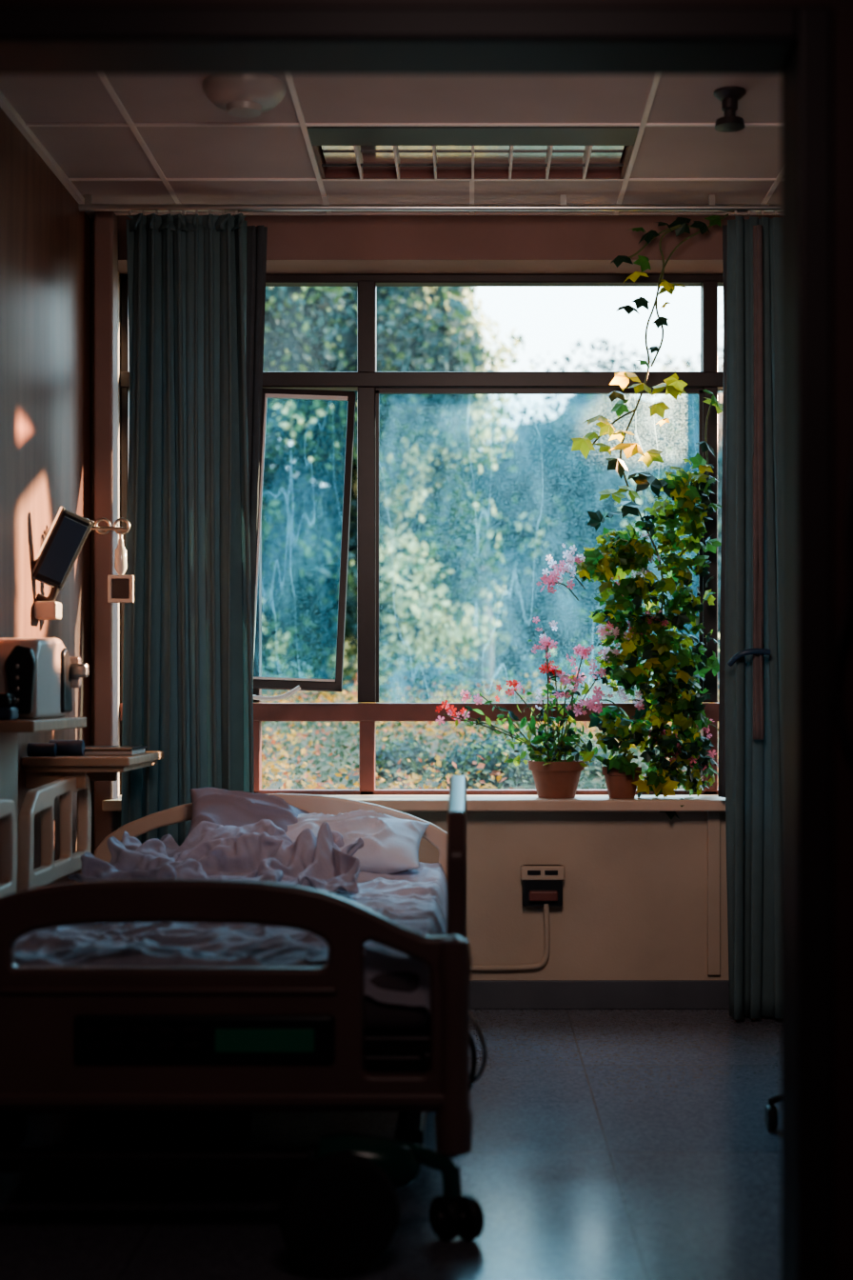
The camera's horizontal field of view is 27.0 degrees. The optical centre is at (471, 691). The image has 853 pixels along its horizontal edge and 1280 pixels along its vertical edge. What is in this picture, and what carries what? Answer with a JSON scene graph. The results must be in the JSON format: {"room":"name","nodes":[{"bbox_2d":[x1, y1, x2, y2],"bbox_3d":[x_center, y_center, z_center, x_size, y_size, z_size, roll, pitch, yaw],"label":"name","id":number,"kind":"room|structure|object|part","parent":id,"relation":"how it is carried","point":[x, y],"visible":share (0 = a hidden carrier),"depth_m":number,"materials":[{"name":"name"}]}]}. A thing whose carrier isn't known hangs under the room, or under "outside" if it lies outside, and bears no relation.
{"room":"care facility","nodes":[
{"label":"care facility","id":0,"kind":"room"},
{"bbox_2d":[0,107,91,885],"bbox_3d":[-1.430,-0.365,4.460,0.200,2.950,3.520,0,0,0],"label":"wall","id":1,"kind":"structure","parent":0,"point":[46,239],"depth_m":5.46,"materials":[{"name":"beige paint"}]},
{"bbox_2d":[0,717,86,826],"bbox_3d":[-1.225,0.233,4.865,0.210,0.315,0.630,0,0,0],"label":"wall shelf","id":2,"kind":"object","parent":1,"relation":"attached to","point":[10,730],"visible":0.77,"depth_m":4.95,"materials":[{"name":"laminate"}]},
{"bbox_2d":[0,693,19,719],"bbox_3d":[-1.230,0.039,4.640,0.080,0.070,0.080,0,0,0],"label":"telephone","id":3,"kind":"object","parent":2,"relation":"on","point":[9,710],"visible":1,"depth_m":4.61,"materials":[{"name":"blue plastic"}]},
{"bbox_2d":[0,638,88,719],"bbox_3d":[-1.212,-0.038,4.917,0.225,0.225,0.446,0,0,0],"label":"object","id":4,"kind":"object","parent":2,"relation":"on","point":[41,673],"visible":0.92,"depth_m":4.76,"materials":[{"name":"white plastic"}]},
{"bbox_3d":[-1.195,-0.032,4.712,0.078,0.183,0.030,0,0,0],"label":"panel","id":5,"kind":"part","parent":4,"relation":"part of","materials":[{"name":"black plastic"}]},
{"bbox_3d":[-1.125,-0.060,5.100,0.050,0.040,0.040,0,0,0],"label":"handle","id":6,"kind":"part","parent":4,"relation":"part of","materials":[{"name":"metal"}]},
{"bbox_2d":[32,505,94,619],"bbox_3d":[-1.252,-0.392,5.431,0.195,0.343,0.098,0,0,0],"label":"wall monitor","id":7,"kind":"object","parent":1,"relation":"attached to","point":[69,531],"visible":0.96,"depth_m":5.40,"materials":[{"name":"black plastic"}]},
{"bbox_3d":[-1.291,-0.329,5.442,0.090,0.127,0.029,0,0,16],"label":"arm","id":8,"kind":"part","parent":7,"relation":"part of","materials":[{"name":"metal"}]},
{"bbox_2d":[21,750,163,788],"bbox_3d":[-1.170,0.242,5.550,0.320,0.095,0.600,0,0,0],"label":"shelf","id":9,"kind":"object","parent":1,"relation":"attached to","point":[40,770],"visible":0.91,"depth_m":5.27,"materials":[{"name":"laminate"}]},
{"bbox_2d":[26,740,84,756],"bbox_3d":[-1.245,0.170,5.332,0.150,0.048,0.104,0,0,0],"label":"bandage","id":10,"kind":"object","parent":9,"relation":"on","point":[53,748],"visible":1,"depth_m":5.34,"materials":[{"name":"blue fabric"}]},
{"bbox_2d":[83,745,147,755],"bbox_3d":[-1.125,0.182,5.506,0.200,0.024,0.237,0,0,0],"label":"notebook","id":11,"kind":"object","parent":9,"relation":"on","point":[89,750],"visible":0.8,"depth_m":5.40,"materials":[{"name":"brown paper"}]},
{"bbox_2d":[85,518,134,602],"bbox_3d":[-1.199,-0.414,5.620,0.262,0.269,0.040,0,0,0],"label":"hook","id":12,"kind":"object","parent":1,"relation":"attached to","point":[120,587],"visible":0.77,"depth_m":5.61,"materials":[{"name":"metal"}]},
{"bbox_2d":[114,539,127,575],"bbox_3d":[-1.108,-0.422,5.620,0.040,0.115,0.040,0,0,0],"label":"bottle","id":13,"kind":"object","parent":12,"relation":"on","point":[120,557],"depth_m":5.61,"materials":[{"name":"plastic"}]},
{"bbox_2d":[94,211,118,851],"bbox_3d":[-1.268,-0.275,6.170,0.065,2.770,0.100,0,0,0],"label":"post","id":14,"kind":"object","parent":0,"point":[106,223],"depth_m":6.12,"materials":[{"name":"brown wood"}]},
{"bbox_2d":[0,1009,781,1279],"bbox_3d":[0.175,1.170,2.600,3.850,0.120,8.000,0,0,0],"label":"floor","id":15,"kind":"structure","parent":0,"point":[608,1144],"depth_m":4.07,"materials":[{"name":"tile"}]},
{"bbox_2d":[0,775,487,1277],"bbox_3d":[-0.590,0.660,4.503,1.276,0.899,2.355,0,0,0],"label":"hospital bed","id":16,"kind":"object","parent":15,"relation":"on","point":[242,997],"visible":0.94,"depth_m":3.58,"materials":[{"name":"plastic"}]},
{"bbox_2d":[49,819,361,894],"bbox_3d":[-0.710,0.456,5.063,0.829,0.164,0.913,0,0,0],"label":"blanket","id":17,"kind":"object","parent":16,"relation":"on","point":[254,850],"visible":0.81,"depth_m":5.05,"materials":[{"name":"fabric"}]},
{"bbox_3d":[-0.630,0.945,4.530,1.060,0.050,1.940,0,0,0],"label":"frame","id":18,"kind":"part","parent":16,"relation":"part of","materials":[{"name":"metal"}]},
{"bbox_3d":[-0.610,0.616,3.610,1.190,0.468,0.050,0,0,0],"label":"footboard","id":19,"kind":"part","parent":16,"relation":"part of","materials":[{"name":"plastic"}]},
{"bbox_3d":[-0.608,0.640,4.635,1.045,0.140,1.930,0,0,0],"label":"mattress","id":20,"kind":"part","parent":16,"relation":"part of","materials":[{"name":"white fabric"}]},
{"bbox_2d":[187,786,309,835],"bbox_3d":[-0.680,0.413,5.500,0.421,0.232,0.230,0,0,-14],"label":"pillow","id":21,"kind":"object","parent":16,"relation":"on","point":[229,808],"visible":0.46,"depth_m":5.46,"materials":[{"name":"fabric"}]},
{"bbox_3d":[-0.610,0.567,5.655,1.180,0.486,0.035,0,0,0],"label":"headboard","id":22,"kind":"part","parent":16,"relation":"part of","materials":[{"name":"plastic"}]},
{"bbox_2d":[282,809,429,874],"bbox_3d":[-0.390,0.469,5.450,0.500,0.208,0.301,0,0,4],"label":"pillow","id":23,"kind":"object","parent":16,"relation":"on","point":[387,844],"visible":0.52,"depth_m":5.39,"materials":[{"name":"fabric"}]},
{"bbox_3d":[-0.610,0.760,4.640,1.120,0.100,2.000,0,0,0],"label":"deck frame","id":24,"kind":"part","parent":16,"relation":"part of","materials":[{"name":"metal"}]},
{"bbox_3d":[-0.112,0.958,3.564,0.185,0.127,0.047,0,0,-14],"label":"steering arm","id":25,"kind":"part","parent":16,"relation":"part of","materials":[{"name":"black metal"}]},
{"bbox_3d":[-0.032,0.480,4.180,0.040,0.539,0.878,0,0,0],"label":"rail","id":26,"kind":"part","parent":16,"relation":"part of","materials":[{"name":"plastic"}]},
{"bbox_2d":[764,1093,781,1130],"bbox_3d":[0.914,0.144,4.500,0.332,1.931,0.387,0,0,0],"label":"caster wheel","id":27,"kind":"object","parent":15,"relation":"on","point":[771,1112],"visible":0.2,"depth_m":4.48,"materials":[{"name":"metal"}]},
{"bbox_3d":[0.844,1.017,4.500,0.174,0.054,0.020,0,0,0],"label":"leg","id":28,"kind":"part","parent":27,"relation":"part of","materials":[{"name":"metal"}]},
{"bbox_2d":[0,71,781,212],"bbox_3d":[0.300,-1.695,4.495,3.600,0.050,3.610,0,0,0],"label":"ceiling","id":29,"kind":"structure","parent":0,"point":[80,151],"depth_m":5.30,"materials":[{"name":"tile"}]},
{"bbox_2d":[0,74,781,219],"bbox_3d":[0.285,-1.660,4.457,3.230,0.020,3.515,0,0,0],"label":"ceiling grid","id":30,"kind":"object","parent":29,"relation":"attached to","point":[5,105],"depth_m":5.37,"materials":[{"name":"white metal"}]},
{"bbox_2d":[306,126,639,179],"bbox_3d":[0.005,-1.726,5.513,0.980,0.137,0.535,0,0,0],"label":"ceiling light louver","id":31,"kind":"object","parent":29,"relation":"in","point":[341,152],"depth_m":5.57,"materials":[{"name":"silver metal"}]},
{"bbox_2d":[91,219,729,979],"bbox_3d":[0.285,-0.365,6.370,3.630,2.950,0.300,0,0,0],"label":"wall","id":32,"kind":"structure","parent":0,"point":[634,907],"depth_m":6.22,"materials":[{"name":"paint"}]},
{"bbox_2d":[101,794,725,811],"bbox_3d":[0.000,0.393,6.275,2.540,0.039,0.330,0,0,0],"label":"window sill","id":33,"kind":"structure","parent":32,"relation":"attached to","point":[398,802],"depth_m":6.11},
{"bbox_2d":[435,616,606,798],"bbox_3d":[0.183,0.054,6.216,0.615,0.636,0.281,0,0,0],"label":"potted plant","id":34,"kind":"object","parent":33,"relation":"on","point":[556,777],"visible":1,"depth_m":6.21,"materials":[{"name":"plant"}]},
{"bbox_2d":[528,760,584,798],"bbox_3d":[0.300,0.308,6.250,0.200,0.128,0.200,0,0,0],"label":"pot","id":35,"kind":"object","parent":33,"relation":"on","point":[557,778],"depth_m":6.18,"materials":[{"name":"ceramic"}]},
{"bbox_2d":[601,766,641,798],"bbox_3d":[0.527,0.318,6.220,0.139,0.108,0.139,0,0,0],"label":"pot","id":36,"kind":"object","parent":33,"relation":"on","point":[619,785],"depth_m":6.17,"materials":[{"name":"ceramic"}]},
{"bbox_2d":[537,213,728,819],"bbox_3d":[0.579,-0.598,6.207,0.709,2.086,0.345,0,0,0],"label":"climbing vine","id":37,"kind":"object","parent":33,"relation":"on","point":[673,699],"visible":0.99,"depth_m":6.16,"materials":[{"name":"plant"}]},
{"bbox_3d":[0.649,-0.674,6.170,0.467,1.926,0.167,0,0,0],"label":"climbing stem","id":38,"kind":"part","parent":37,"relation":"part of","materials":[{"name":"green plant"}]},
{"bbox_2d":[120,274,723,794],"bbox_3d":[-0.010,-0.567,6.370,2.520,1.887,0.249,0,0,0],"label":"window","id":39,"kind":"structure","parent":32,"relation":"in","point":[366,380],"depth_m":6.43,"materials":[{"name":"paint"}]},
{"bbox_2d":[253,685,300,700],"bbox_3d":[-0.700,0.006,6.212,0.209,0.055,0.041,0,0,3],"label":"stay","id":40,"kind":"object","parent":39,"relation":"attached to","point":[295,690],"visible":0.7,"depth_m":6.20,"materials":[{"name":"silver metal"}]},
{"bbox_3d":[-0.611,-0.552,6.323,0.333,1.039,0.154,0,0,0],"label":"open sash","id":41,"kind":"part","parent":39,"relation":"part of","materials":[{"name":"clear glass"}]},
{"bbox_3d":[-0.609,-0.546,6.339,0.382,1.094,0.186,0,0,0],"label":"open sash frame","id":42,"kind":"part","parent":39,"relation":"part of","materials":[{"name":"paint"}]},
{"bbox_3d":[-0.010,0.209,6.454,2.520,0.335,0.082,0,0,0],"label":"frame","id":43,"kind":"part","parent":39,"relation":"part of","materials":[{"name":"brown wood"}]},
{"bbox_2d":[116,215,781,274],"bbox_3d":[-0.010,-1.675,6.370,2.520,0.330,0.300,0,0,0],"label":"lintel","id":44,"kind":"object","parent":32,"relation":"attached to","point":[295,244],"visible":0.21,"depth_m":6.22,"materials":[{"name":"paint"}]},
{"bbox_2d":[471,864,564,971],"bbox_3d":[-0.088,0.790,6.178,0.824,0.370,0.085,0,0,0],"label":"wall socket","id":45,"kind":"object","parent":32,"relation":"attached to","point":[542,885],"visible":0.81,"depth_m":6.17,"materials":[{"name":"black plastic"}]},
{"bbox_2d":[468,980,729,1009],"bbox_3d":[0.285,1.060,6.214,3.230,0.100,0.012,0,0,0],"label":"baseboard","id":46,"kind":"structure","parent":32,"relation":"attached to","point":[483,994],"depth_m":6.21,"materials":[{"name":"plastic"}]},
{"bbox_2d":[118,811,725,975],"bbox_3d":[0.300,0.700,6.210,3.200,0.580,0.020,0,0,0],"label":"wall panel","id":47,"kind":"object","parent":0,"point":[713,817],"depth_m":6.20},
{"bbox_2d":[0,0,852,1279],"bbox_3d":[0.175,-0.365,2.625,3.850,2.950,0.130,0,0,0],"label":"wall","id":48,"kind":"structure","parent":0,"point":[843,10],"depth_m":2.56,"materials":[{"name":"paint"}]},
{"bbox_2d":[0,6,833,1279],"bbox_3d":[-0.165,0.062,2.625,1.370,2.095,0.150,0,0,0],"label":"door frame","id":49,"kind":"structure","parent":48,"relation":"attached to","point":[796,43],"depth_m":2.55,"materials":[{"name":"paint"}]},
{"bbox_3d":[0.275,-1.890,4.540,3.650,0.100,3.960,0,0,0],"label":"ceiling","id":50,"kind":"structure","parent":0,"visible":0},
{"bbox_2d":[202,74,286,118],"bbox_3d":[-0.625,-1.631,4.900,0.230,0.078,0.230,0,0,0],"label":"smoke detector","id":51,"kind":"object","parent":50,"relation":"attached to","point":[241,95],"visible":0.97,"depth_m":4.84,"materials":[{"name":"white plastic"}]},
{"bbox_2d":[78,194,781,215],"bbox_3d":[0.285,-1.637,5.985,3.210,0.066,0.024,0,0,0],"label":"rail","id":52,"kind":"object","parent":50,"relation":"attached to","point":[88,206],"visible":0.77,"depth_m":5.97,"materials":[{"name":"metal"}]},
{"bbox_2d":[120,212,267,852],"bbox_3d":[-0.942,-0.262,6.013,0.489,2.684,0.183,0,0,0],"label":"curtain","id":53,"kind":"object","parent":52,"relation":"hanging from","point":[196,284],"visible":0.86,"depth_m":5.98,"materials":[{"name":"fabric"}]},
{"bbox_2d":[718,216,781,1019],"bbox_3d":[1.129,-0.247,5.984,0.568,2.685,0.203,0,0,0],"label":"curtain","id":54,"kind":"object","parent":52,"relation":"hanging from","point":[750,618],"visible":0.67,"depth_m":5.96,"materials":[{"name":"fabric"}]},
{"bbox_2d":[713,85,746,132],"bbox_3d":[0.720,-1.617,4.950,0.090,0.105,0.090,0,0,0],"label":"sprinkler","id":55,"kind":"object","parent":50,"relation":"attached to","point":[730,96],"visible":1,"depth_m":4.93,"materials":[{"name":"metal"}]},
{"label":"outside","id":56,"kind":"structure","parent":0,"visible":0},
{"bbox_3d":[0.000,1.135,63.275,120.000,0.550,113.450,0,0,0],"label":"lawn","id":57,"kind":"structure","parent":56,"visible":0},
{"bbox_2d":[269,422,495,699],"bbox_3d":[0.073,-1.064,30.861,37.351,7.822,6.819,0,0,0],"label":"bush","id":58,"kind":"object","parent":57,"relation":"on","point":[324,671],"visible":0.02,"depth_m":29.14,"materials":[{"name":"green plant"}]},
{"bbox_2d":[261,286,538,695],"bbox_3d":[-2.556,-2.589,18.102,6.751,7.711,3.956,0,0,-8],"label":"blossom tree","id":59,"kind":"object","parent":57,"relation":"on","point":[427,552],"visible":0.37,"depth_m":17.96,"materials":[{"name":"green plant"}]},
{"bbox_2d":[260,664,719,789],"bbox_3d":[0.000,0.317,9.785,14.000,1.085,6.330,0,0,0],"label":"flower bed","id":60,"kind":"object","parent":57,"relation":"on","point":[296,754],"visible":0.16,"depth_m":9.87,"materials":[{"name":"plant"}]},
{"bbox_2d":[375,726,618,788],"bbox_3d":[0.055,0.371,9.003,1.353,0.407,0.681,0,0,11],"label":"clipped shrub","id":61,"kind":"object","parent":60,"relation":"on","point":[415,750],"visible":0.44,"depth_m":8.85,"materials":[{"name":"green plant"}]},
{"bbox_2d":[261,633,719,701],"bbox_3d":[0.243,0.192,13.566,5.710,1.314,0.849,0,0,-4],"label":"shrub","id":62,"kind":"object","parent":57,"relation":"on","point":[427,674],"visible":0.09,"depth_m":13.48,"materials":[{"name":"green plant"}]},
{"bbox_2d":[337,301,723,699],"bbox_3d":[2.696,-2.340,23.573,8.782,6.603,6.502,0,0,-20],"label":"tree","id":63,"kind":"object","parent":57,"relation":"on","point":[544,494],"visible":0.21,"depth_m":22.65,"materials":[{"name":"green plant"}]}
]}

